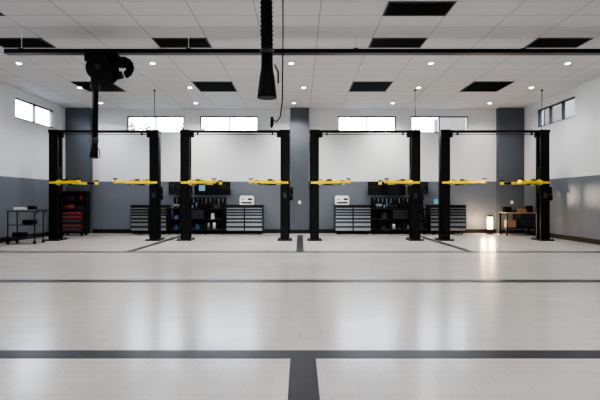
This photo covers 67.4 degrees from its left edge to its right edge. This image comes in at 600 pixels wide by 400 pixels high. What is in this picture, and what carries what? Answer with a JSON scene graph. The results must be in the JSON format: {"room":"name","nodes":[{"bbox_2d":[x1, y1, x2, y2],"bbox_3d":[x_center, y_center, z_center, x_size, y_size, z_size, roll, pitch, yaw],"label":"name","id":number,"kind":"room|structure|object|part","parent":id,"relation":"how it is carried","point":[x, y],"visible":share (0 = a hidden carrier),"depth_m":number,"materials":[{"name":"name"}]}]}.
{"room":"auto repair garage","nodes":[
{"label":"auto repair garage","id":0,"kind":"room"},
{"bbox_2d":[0,82,64,237],"bbox_3d":[-9.200,-1.140,5.350,0.200,4.880,24.700,0,0,0],"label":"wall","id":1,"kind":"structure","parent":0,"point":[24,145],"depth_m":14.76,"materials":[{"name":"paint"}]},
{"bbox_2d":[0,232,65,242],"bbox_3d":[-9.090,1.225,5.350,0.020,0.150,24.700,0,0,0],"label":"baseboard","id":2,"kind":"structure","parent":1,"relation":"attached to","point":[4,239],"depth_m":14.72,"materials":[{"name":"black rubber"}]},
{"bbox_2d":[16,98,52,127],"bbox_3d":[-9.180,-2.970,15.525,0.100,0.660,2.250,0,0,0],"label":"window","id":3,"kind":"structure","parent":1,"relation":"in","point":[34,106],"depth_m":15.53,"materials":[{"name":"grey metal"}]},
{"bbox_2d":[65,108,92,233],"bbox_3d":[-8.625,-1.140,17.562,0.950,4.880,0.275,0,0,0],"label":"wall column","id":4,"kind":"structure","parent":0,"point":[78,164],"depth_m":17.45,"materials":[{"name":"grey paint"}]},
{"bbox_2d":[93,109,495,228],"bbox_3d":[-0.200,-1.140,17.800,18.200,4.880,0.200,0,0,0],"label":"wall","id":5,"kind":"structure","parent":0,"point":[234,159],"depth_m":17.70,"materials":[{"name":"paint"}]},
{"bbox_2d":[127,116,183,132],"bbox_3d":[-5.684,-2.970,17.780,2.242,0.660,0.100,0,0,0],"label":"window","id":6,"kind":"structure","parent":5,"relation":"in","point":[128,117],"depth_m":17.73,"materials":[{"name":"grey metal"}]},
{"bbox_2d":[169,182,192,193],"bbox_3d":[-4.660,-0.470,17.619,0.920,0.500,0.163,0,0,0],"label":"wall monitor","id":7,"kind":"object","parent":5,"relation":"attached to","point":[174,187],"visible":0.62,"depth_m":17.54,"materials":[{"name":"black"}]},
{"bbox_2d":[194,182,229,194],"bbox_3d":[-3.420,-0.460,17.617,1.400,0.520,0.166,0,0,0],"label":"wall monitor","id":8,"kind":"object","parent":5,"relation":"attached to","point":[215,189],"visible":0.75,"depth_m":17.54,"materials":[{"name":"black"}]},
{"bbox_2d":[200,116,257,129],"bbox_3d":[-2.793,-2.970,17.780,2.281,0.660,0.100,0,0,0],"label":"window","id":9,"kind":"structure","parent":5,"relation":"in","point":[201,117],"depth_m":17.73,"materials":[{"name":"grey metal"}]},
{"bbox_2d":[93,229,495,232],"bbox_3d":[-0.200,1.225,17.690,17.760,0.150,0.020,0,0,0],"label":"baseboard","id":10,"kind":"structure","parent":5,"relation":"attached to","point":[94,230],"depth_m":17.68,"materials":[{"name":"black rubber"}]},
{"bbox_2d":[338,116,395,129],"bbox_3d":[2.635,-2.970,17.780,2.281,0.660,0.100,0,0,0],"label":"window","id":11,"kind":"structure","parent":5,"relation":"in","point":[366,117],"depth_m":17.73,"materials":[{"name":"grey metal"}]},
{"bbox_2d":[368,182,405,194],"bbox_3d":[3.385,-0.460,17.619,1.470,0.520,0.163,0,0,0],"label":"wall monitor","id":12,"kind":"object","parent":5,"relation":"attached to","point":[374,188],"visible":0.77,"depth_m":17.54,"materials":[{"name":"black"}]},
{"bbox_2d":[407,182,427,193],"bbox_3d":[4.600,-0.470,17.619,0.800,0.500,0.163,0,0,0],"label":"wall monitor","id":13,"kind":"object","parent":5,"relation":"attached to","point":[424,185],"visible":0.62,"depth_m":17.54,"materials":[{"name":"black"}]},
{"bbox_2d":[411,116,467,132],"bbox_3d":[5.487,-2.970,17.780,2.242,0.660,0.100,0,0,0],"label":"window","id":14,"kind":"structure","parent":5,"relation":"in","point":[438,117],"depth_m":17.73,"materials":[{"name":"grey metal"}]},
{"bbox_2d":[290,108,308,233],"bbox_3d":[-0.015,-1.140,17.562,0.730,4.880,0.275,0,0,0],"label":"wall column","id":15,"kind":"structure","parent":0,"point":[299,117],"depth_m":17.45,"materials":[{"name":"grey paint"}]},
{"bbox_2d":[0,233,599,399],"bbox_3d":[-0.200,1.400,5.350,17.800,0.200,24.700,0,0,0],"label":"floor","id":16,"kind":"structure","parent":0,"point":[33,316],"depth_m":5.15,"materials":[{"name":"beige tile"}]},
{"bbox_2d":[6,206,46,243],"bbox_3d":[-8.138,0.738,13.450,0.964,1.125,0.538,0,0,0],"label":"cart","id":17,"kind":"object","parent":16,"relation":"on","point":[34,209],"visible":1,"depth_m":13.31,"materials":[{"name":"black metal"}]},
{"bbox_2d":[63,191,89,235],"bbox_3d":[-8.240,0.490,16.433,0.920,1.620,0.535,0,0,0],"label":"tall cabinet","id":18,"kind":"object","parent":16,"relation":"on","point":[76,204],"visible":0.84,"depth_m":16.32,"materials":[{"name":"black metal"}]},
{"bbox_2d":[45,130,164,240],"bbox_3d":[-6.290,-0.480,14.640,3.720,3.560,1.502,0,0,0],"label":"lift","id":19,"kind":"object","parent":16,"relation":"on","point":[56,181],"visible":1,"depth_m":14.44,"materials":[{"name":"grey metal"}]},
{"bbox_2d":[130,205,171,233],"bbox_3d":[-5.700,0.745,17.233,1.380,1.110,0.634,0,0,0],"label":"tool chest","id":20,"kind":"object","parent":16,"relation":"on","point":[139,213],"visible":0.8,"depth_m":16.93,"materials":[{"name":"grey metal"}]},
{"bbox_2d":[129,236,179,250],"bbox_3d":[-4.300,1.304,13.885,0.200,0.012,5.030,0,0,0],"label":"trim","id":21,"kind":"structure","parent":16,"relation":"on","point":[149,245],"depth_m":13.13,"materials":[{"name":"grey tile"}]},
{"bbox_2d":[169,197,226,233],"bbox_3d":[-3.905,0.600,17.275,2.090,1.400,0.650,0,0,0],"label":"workbench","id":22,"kind":"object","parent":16,"relation":"on","point":[207,213],"visible":0.74,"depth_m":17.54,"materials":[{"name":"grey metal"}]},
{"bbox_2d":[177,130,292,240],"bbox_3d":[-2.075,-0.480,14.640,3.710,3.560,1.502,0,0,0],"label":"lift","id":23,"kind":"object","parent":16,"relation":"on","point":[186,182],"visible":1,"depth_m":14.44,"materials":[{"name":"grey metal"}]},
{"bbox_2d":[226,205,263,233],"bbox_3d":[-2.095,0.745,17.233,1.410,1.110,0.634,0,0,0],"label":"tool chest","id":24,"kind":"object","parent":16,"relation":"on","point":[239,218],"visible":1,"depth_m":16.93,"materials":[{"name":"grey metal"}]},
{"bbox_2d":[240,196,253,204],"bbox_3d":[-2.020,0.015,17.192,0.520,0.350,0.415,0,0,0],"label":"printer","id":25,"kind":"object","parent":24,"relation":"on","point":[244,200],"visible":1,"depth_m":17.00,"materials":[{"name":"white plastic"}]},
{"bbox_2d":[64,235,534,235],"bbox_3d":[-0.200,1.304,16.500,17.760,0.012,0.200,0,0,0],"label":"trim","id":26,"kind":"structure","parent":16,"relation":"on","point":[64,235],"depth_m":16.45,"materials":[{"name":"grey tile"}]},
{"bbox_2d":[296,236,303,250],"bbox_3d":[0.000,1.304,13.885,0.200,0.012,5.030,0,0,0],"label":"trim","id":27,"kind":"structure","parent":16,"relation":"on","point":[299,247],"depth_m":13.13,"materials":[{"name":"grey tile"}]},
{"bbox_2d":[0,350,599,358],"bbox_3d":[-0.200,1.304,3.790,17.760,0.012,0.200,0,0,0],"label":"floor stripe","id":28,"kind":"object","parent":16,"relation":"on","point":[4,354],"depth_m":3.78,"materials":[{"name":"grey paint"}]},
{"bbox_2d":[0,279,599,282],"bbox_3d":[-0.200,1.304,7.220,17.760,0.012,0.260,0,0,0],"label":"trim","id":29,"kind":"structure","parent":16,"relation":"on","point":[1,280],"depth_m":7.21,"materials":[{"name":"grey tile"}]},
{"bbox_2d":[0,251,599,252],"bbox_3d":[-0.200,1.304,11.250,17.760,0.012,0.240,0,0,0],"label":"trim","id":30,"kind":"structure","parent":16,"relation":"on","point":[0,251],"depth_m":11.23,"materials":[{"name":"grey tile"}]},
{"bbox_2d":[288,358,319,399],"bbox_3d":[0.025,1.304,1.795,0.210,0.012,3.790,0,0,0],"label":"trim","id":31,"kind":"structure","parent":16,"relation":"on","point":[303,377],"depth_m":3.24,"materials":[{"name":"grey tile"}]},
{"bbox_2d":[334,205,370,233],"bbox_3d":[2.000,0.745,17.233,1.380,1.110,0.634,0,0,0],"label":"tool chest","id":32,"kind":"object","parent":16,"relation":"on","point":[347,218],"visible":1,"depth_m":16.93,"materials":[{"name":"grey metal"}]},
{"bbox_2d":[335,196,348,204],"bbox_3d":[1.600,0.015,17.192,0.520,0.350,0.415,0,0,0],"label":"printer","id":33,"kind":"object","parent":32,"relation":"on","point":[339,200],"visible":1,"depth_m":17.00,"materials":[{"name":"white plastic"}]},
{"bbox_2d":[307,130,423,240],"bbox_3d":[2.115,-0.480,14.640,3.750,3.560,1.502,0,0,0],"label":"lift","id":34,"kind":"object","parent":16,"relation":"on","point":[415,191],"visible":1,"depth_m":14.44,"materials":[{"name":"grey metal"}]},
{"bbox_2d":[370,197,427,233],"bbox_3d":[3.790,0.600,17.275,2.080,1.400,0.650,0,0,0],"label":"workbench","id":35,"kind":"object","parent":16,"relation":"on","point":[387,213],"visible":0.83,"depth_m":17.54,"materials":[{"name":"grey metal"}]},
{"bbox_2d":[420,236,470,250],"bbox_3d":[4.300,1.304,13.885,0.200,0.012,5.030,0,0,0],"label":"trim","id":36,"kind":"structure","parent":16,"relation":"on","point":[450,245],"depth_m":13.13,"materials":[{"name":"grey tile"}]},
{"bbox_2d":[425,205,466,233],"bbox_3d":[5.580,0.745,17.233,1.380,1.110,0.634,0,0,0],"label":"tool chest","id":37,"kind":"object","parent":16,"relation":"on","point":[457,212],"visible":0.71,"depth_m":16.93,"materials":[{"name":"grey metal"}]},
{"bbox_2d":[433,199,437,204],"bbox_3d":[5.300,0.067,17.208,0.340,0.243,0.256,0,0,0],"label":"laptop","id":38,"kind":"object","parent":37,"relation":"on","point":[435,201],"visible":0.57,"depth_m":17.32,"materials":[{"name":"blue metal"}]},
{"bbox_2d":[486,213,493,233],"bbox_3d":[7.220,0.897,17.100,0.280,0.806,0.280,0,0,0],"label":"work light","id":39,"kind":"object","parent":16,"relation":"on","point":[489,217],"visible":0.98,"depth_m":17.02,"materials":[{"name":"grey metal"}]},
{"bbox_2d":[435,130,554,240],"bbox_3d":[6.295,-0.480,14.640,3.690,3.560,1.502,0,0,0],"label":"lift","id":40,"kind":"object","parent":16,"relation":"on","point":[542,181],"visible":1,"depth_m":14.44,"materials":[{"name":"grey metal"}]},
{"bbox_2d":[499,206,535,235],"bbox_3d":[8.060,0.755,16.650,1.120,1.090,0.600,0,0,0],"label":"workbench","id":41,"kind":"object","parent":16,"relation":"on","point":[522,218],"visible":0.98,"depth_m":16.48,"materials":[{"name":"brown wood"}]},
{"bbox_2d":[0,0,599,108],"bbox_3d":[-0.200,-3.680,5.350,17.800,0.200,24.700,0,0,0],"label":"ceiling","id":42,"kind":"structure","parent":0,"point":[327,80],"depth_m":10.63,"materials":[{"name":"tile"}]},
{"bbox_2d":[0,38,55,47],"bbox_3d":[-6.330,-3.573,10.245,1.220,0.015,0.610,0,0,0],"label":"ceiling vent","id":43,"kind":"object","parent":42,"relation":"in","point":[4,42],"depth_m":10.28,"materials":[{"name":"black metal"}]},
{"bbox_2d":[71,82,125,91],"bbox_3d":[-6.330,-3.573,14.210,1.220,0.015,1.220,0,0,0],"label":"ceiling vent","id":44,"kind":"object","parent":42,"relation":"in","point":[85,85],"depth_m":14.29,"materials":[{"name":"black metal"}]},
{"bbox_2d":[153,89,155,129],"bbox_3d":[-4.720,-2.922,14.600,0.080,1.315,0.080,0,0,0],"label":"cord","id":45,"kind":"object","parent":42,"relation":"hanging from","point":[154,90],"visible":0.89,"depth_m":14.59,"materials":[{"name":"black rubber"}]},
{"bbox_2d":[152,38,211,47],"bbox_3d":[-2.670,-3.573,10.245,1.220,0.015,0.610,0,0,0],"label":"ceiling vent","id":46,"kind":"object","parent":42,"relation":"in","point":[161,42],"depth_m":10.21,"materials":[{"name":"black metal"}]},
{"bbox_2d":[192,82,236,91],"bbox_3d":[-2.670,-3.573,14.210,1.220,0.015,1.220,0,0,0],"label":"ceiling vent","id":47,"kind":"object","parent":42,"relation":"in","point":[201,86],"depth_m":14.17,"materials":[{"name":"black metal"}]},
{"bbox_2d":[257,0,278,99],"bbox_3d":[-0.460,-2.470,6.000,0.318,2.221,0.317,0,0,37],"label":"hose","id":48,"kind":"object","parent":42,"relation":"hanging from","point":[266,88],"visible":1,"depth_m":5.93,"materials":[{"name":"black rubber"}]},
{"bbox_2d":[270,0,283,127],"bbox_3d":[-0.303,-2.319,6.600,0.266,2.523,0.160,0,0,0],"label":"air hose","id":49,"kind":"object","parent":42,"relation":"hanging from","point":[272,120],"visible":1,"depth_m":6.59,"materials":[{"name":"black rubber"}]},
{"bbox_2d":[3,34,599,54],"bbox_3d":[1.175,-3.362,9.752,15.050,0.435,0.265,0,0,0],"label":"exhaust rail","id":50,"kind":"object","parent":42,"relation":"hanging from","point":[20,51],"visible":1,"depth_m":9.64,"materials":[{"name":"black metal"}]},
{"bbox_2d":[84,51,133,158],"bbox_3d":[-4.078,-2.017,9.700,1.004,2.256,0.540,0,0,0],"label":"hose reel","id":51,"kind":"object","parent":50,"relation":"hanging from","point":[103,67],"depth_m":9.60,"materials":[{"name":"black plastic"}]},
{"bbox_3d":[1.175,-3.362,9.752,15.050,0.435,0.265,0,0,0],"label":"rail","id":52,"kind":"part","parent":50,"relation":"part of","materials":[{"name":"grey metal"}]},
{"bbox_2d":[349,82,392,91],"bbox_3d":[2.210,-3.573,14.210,1.220,0.015,1.220,0,0,0],"label":"ceiling vent","id":53,"kind":"object","parent":42,"relation":"in","point":[356,86],"depth_m":14.17,"materials":[{"name":"black metal"}]},
{"bbox_2d":[368,38,427,47],"bbox_3d":[2.210,-3.573,10.245,1.220,0.015,0.610,0,0,0],"label":"ceiling vent","id":54,"kind":"object","parent":42,"relation":"in","point":[375,42],"depth_m":10.21,"materials":[{"name":"black metal"}]},
{"bbox_2d":[414,89,416,129],"bbox_3d":[3.740,-2.922,14.600,0.080,1.315,0.080,0,0,0],"label":"cord","id":55,"kind":"object","parent":42,"relation":"hanging from","point":[415,90],"visible":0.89,"depth_m":14.59,"materials":[{"name":"black rubber"}]},
{"bbox_2d":[383,1,455,15],"bbox_3d":[2.210,-3.573,8.415,1.220,0.015,0.610,0,0,0],"label":"ceiling vent","id":56,"kind":"object","parent":42,"relation":"in","point":[393,8],"depth_m":8.40,"materials":[{"name":"black metal"}]},
{"bbox_2d":[460,82,513,91],"bbox_3d":[5.870,-3.573,14.210,1.220,0.015,1.220,0,0,0],"label":"ceiling vent","id":57,"kind":"object","parent":42,"relation":"in","point":[475,86],"depth_m":14.17,"materials":[{"name":"black metal"}]},
{"bbox_2d":[524,38,592,47],"bbox_3d":[5.870,-3.573,10.245,1.220,0.015,0.610,0,0,0],"label":"ceiling vent","id":58,"kind":"object","parent":42,"relation":"in","point":[539,42],"depth_m":10.21,"materials":[{"name":"black metal"}]},
{"bbox_2d":[496,108,523,233],"bbox_3d":[8.210,-1.140,17.562,0.980,4.880,0.275,0,0,0],"label":"wall column","id":59,"kind":"structure","parent":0,"point":[509,148],"depth_m":17.45,"materials":[{"name":"grey paint"}]},
{"bbox_2d":[524,77,599,239],"bbox_3d":[8.800,-1.140,5.350,0.200,4.880,24.700,0,0,0],"label":"wall","id":60,"kind":"structure","parent":0,"point":[574,141],"depth_m":14.37,"materials":[{"name":"paint"}]},
{"bbox_2d":[538,96,574,127],"bbox_3d":[8.780,-2.970,15.370,0.100,0.660,2.260,0,0,0],"label":"window","id":61,"kind":"structure","parent":60,"relation":"in","point":[550,107],"depth_m":15.72,"materials":[{"name":"grey metal"}]},
{"bbox_2d":[524,230,599,244],"bbox_3d":[8.690,1.225,5.350,0.020,0.150,24.700,0,0,0],"label":"baseboard","id":62,"kind":"structure","parent":60,"relation":"attached to","point":[558,236],"depth_m":14.33,"materials":[{"name":"black rubber"}]},
{"label":"outside","id":63,"kind":"structure","parent":0,"visible":0},
{"bbox_3d":[0.000,1.625,10.000,120.000,0.150,140.000,0,0,0],"label":"ground","id":64,"kind":"structure","parent":63,"visible":0},
{"bbox_2d":[129,121,150,129],"bbox_3d":[-9.019,-1.378,24.473,3.226,5.881,2.935,0,0,0],"label":"tree","id":65,"kind":"object","parent":64,"relation":"on","point":[131,124],"visible":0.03,"depth_m":24.10,"materials":[{"name":"green plant"}]},
{"bbox_2d":[177,120,208,131],"bbox_3d":[-6.374,-1.599,27.045,3.110,6.321,3.366,0,0,0],"label":"tree","id":66,"kind":"object","parent":64,"relation":"on","point":[205,125],"visible":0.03,"depth_m":26.82,"materials":[{"name":"green plant"}]},
{"bbox_2d":[434,99,574,131],"bbox_3d":[15.450,-2.950,22.000,6.100,9.000,40.000,0,0,0],"label":"neighbouring building","id":67,"kind":"structure","parent":64,"relation":"on","point":[445,123],"depth_m":23.00,"materials":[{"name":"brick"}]}
]}

